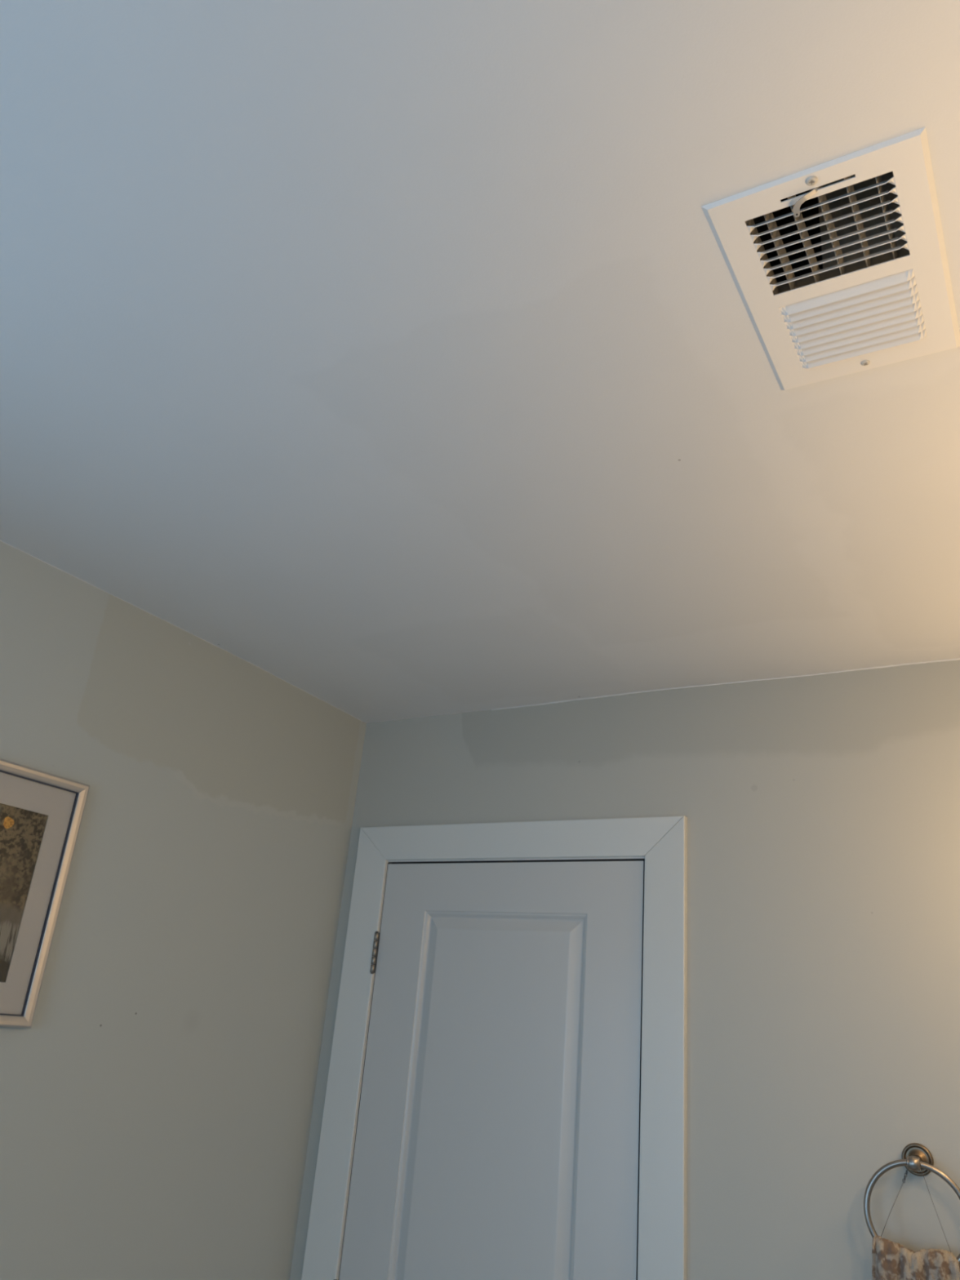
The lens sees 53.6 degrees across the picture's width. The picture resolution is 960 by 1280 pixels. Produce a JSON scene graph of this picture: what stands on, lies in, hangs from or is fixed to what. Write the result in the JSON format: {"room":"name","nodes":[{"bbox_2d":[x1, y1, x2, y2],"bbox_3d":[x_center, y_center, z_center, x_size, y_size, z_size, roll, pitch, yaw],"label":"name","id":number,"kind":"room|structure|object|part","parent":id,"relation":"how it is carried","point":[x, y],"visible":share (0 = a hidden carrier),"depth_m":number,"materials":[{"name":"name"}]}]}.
{"room":"bathroom","nodes":[
{"label":"bathroom","id":0,"kind":"room"},
{"bbox_2d":[0,541,366,1279],"bbox_3d":[-1.306,0.751,0.994,0.106,2.460,3.300,-8,-26,30],"label":"wall","id":1,"kind":"structure","parent":0,"point":[157,1099],"depth_m":2.02,"materials":[{"name":"paint"}]},
{"bbox_2d":[0,759,89,1028],"bbox_3d":[-0.895,0.431,1.670,0.016,0.450,0.370,-8,-26,30],"label":"framed picture","id":2,"kind":"object","parent":1,"relation":"attached to","point":[42,812],"visible":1,"depth_m":1.77,"materials":[{"name":"beige metal"}]},
{"bbox_2d":[0,803,48,982],"bbox_3d":[-0.899,0.433,1.671,0.001,0.310,0.240,-8,-26,30],"label":"print","id":3,"kind":"object","parent":2,"relation":"attached to","point":[24,827],"depth_m":1.75,"materials":[{"name":"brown paper"}]},
{"bbox_2d":[0,540,362,721],"bbox_3d":[-0.651,-0.002,2.210,0.002,0.008,1.250,-8,-26,30],"label":"trim","id":4,"kind":"structure","parent":1,"relation":"attached to","point":[0,540],"depth_m":2.11,"materials":[{"name":"white paint"}]},
{"bbox_2d":[0,0,959,723],"bbox_3d":[-0.264,-0.509,0.909,2.100,0.020,3.300,-8,-26,30],"label":"ceiling","id":5,"kind":"structure","parent":0,"point":[396,359],"depth_m":1.20,"materials":[{"name":"paint"}]},
{"bbox_2d":[701,126,959,390],"bbox_3d":[0.406,-0.535,1.095,0.207,0.334,0.322,-8,-26,29],"label":"ceiling vent","id":6,"kind":"object","parent":5,"relation":"in","point":[838,267],"visible":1,"depth_m":1.04,"materials":[{"name":"white metal"}]},
{"bbox_3d":[0.320,-0.436,0.935,0.014,0.016,0.037,15,-24,-22],"label":"control lever","id":7,"kind":"part","parent":6,"relation":"part of","materials":[{"name":"silver metal"}]},
{"bbox_3d":[0.363,-0.432,0.994,0.158,0.029,0.156,-8,-26,29],"label":"damper frame","id":8,"kind":"part","parent":6,"relation":"part of","materials":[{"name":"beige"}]},
{"bbox_2d":[289,659,959,1279],"bbox_3d":[0.502,1.238,1.783,2.300,2.460,0.120,-8,-26,30],"label":"wall","id":9,"kind":"structure","parent":0,"point":[822,811],"depth_m":1.92,"materials":[{"name":"paint"}]},
{"bbox_2d":[301,828,387,1279],"bbox_3d":[-0.368,1.486,2.144,0.093,2.134,0.016,-8,-26,30],"label":"trim","id":10,"kind":"structure","parent":9,"relation":"attached to","point":[323,1247],"depth_m":2.31,"materials":[{"name":"white wood"}]},
{"bbox_2d":[333,860,644,1279],"bbox_3d":[-0.033,1.472,1.922,0.720,2.030,0.104,-8,-26,30],"label":"door","id":11,"kind":"structure","parent":9,"relation":"in","point":[497,1135],"depth_m":2.13,"materials":[{"name":"white wood"}]},
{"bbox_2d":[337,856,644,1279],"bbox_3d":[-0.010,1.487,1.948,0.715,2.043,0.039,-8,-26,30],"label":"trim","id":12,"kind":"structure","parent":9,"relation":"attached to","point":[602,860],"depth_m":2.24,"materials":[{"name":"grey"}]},
{"bbox_2d":[360,815,684,860],"bbox_3d":[0.066,0.491,2.329,0.905,0.087,0.016,-8,-26,30],"label":"trim","id":13,"kind":"structure","parent":9,"relation":"attached to","point":[615,837],"depth_m":2.30,"materials":[{"name":"white wood"}]},
{"bbox_2d":[637,816,687,1279],"bbox_3d":[0.330,1.383,1.739,0.096,2.132,0.016,-8,-26,30],"label":"trim","id":14,"kind":"structure","parent":9,"relation":"attached to","point":[662,1212],"depth_m":1.94,"materials":[{"name":"white wood"}]},
{"bbox_2d":[491,658,959,710],"bbox_3d":[0.546,0.105,2.209,1.200,0.009,0.004,-8,-26,30],"label":"trim","id":15,"kind":"structure","parent":9,"relation":"attached to","point":[953,659],"depth_m":2.18,"materials":[{"name":"white paint"}]},
{"bbox_2d":[863,1142,959,1265],"bbox_3d":[0.751,0.972,1.628,0.169,0.193,0.065,-8,-26,30],"label":"towel ring","id":16,"kind":"object","parent":9,"relation":"attached to","point":[916,1157],"visible":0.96,"depth_m":1.65,"materials":[{"name":"silver metal"}]},
{"bbox_3d":[0.756,0.908,1.651,0.024,0.025,0.054,-8,-26,30],"label":"post","id":17,"kind":"part","parent":16,"relation":"part of","materials":[{"name":"silver metal"}]},
{"bbox_2d":[871,1235,959,1279],"bbox_3d":[0.718,1.136,1.540,0.167,0.279,0.054,-5,-25,24],"label":"hand towel","id":18,"kind":"object","parent":16,"relation":"hanging from","point":[891,1260],"visible":1,"depth_m":1.57,"materials":[{"name":"fabric"}]},
{"bbox_2d":[880,1168,951,1252],"bbox_3d":[0.743,0.965,1.633,0.114,0.138,0.019,-8,-26,30],"label":"cord","id":19,"kind":"object","parent":16,"relation":"hanging from","point":[905,1175],"visible":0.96,"depth_m":1.64,"materials":[{"name":"grey plastic"}]},
{"bbox_3d":[0.771,0.916,1.675,0.052,0.052,0.011,-8,-26,30],"label":"wall plate","id":20,"kind":"part","parent":16,"relation":"part of","materials":[{"name":"silver metal"}]}
]}

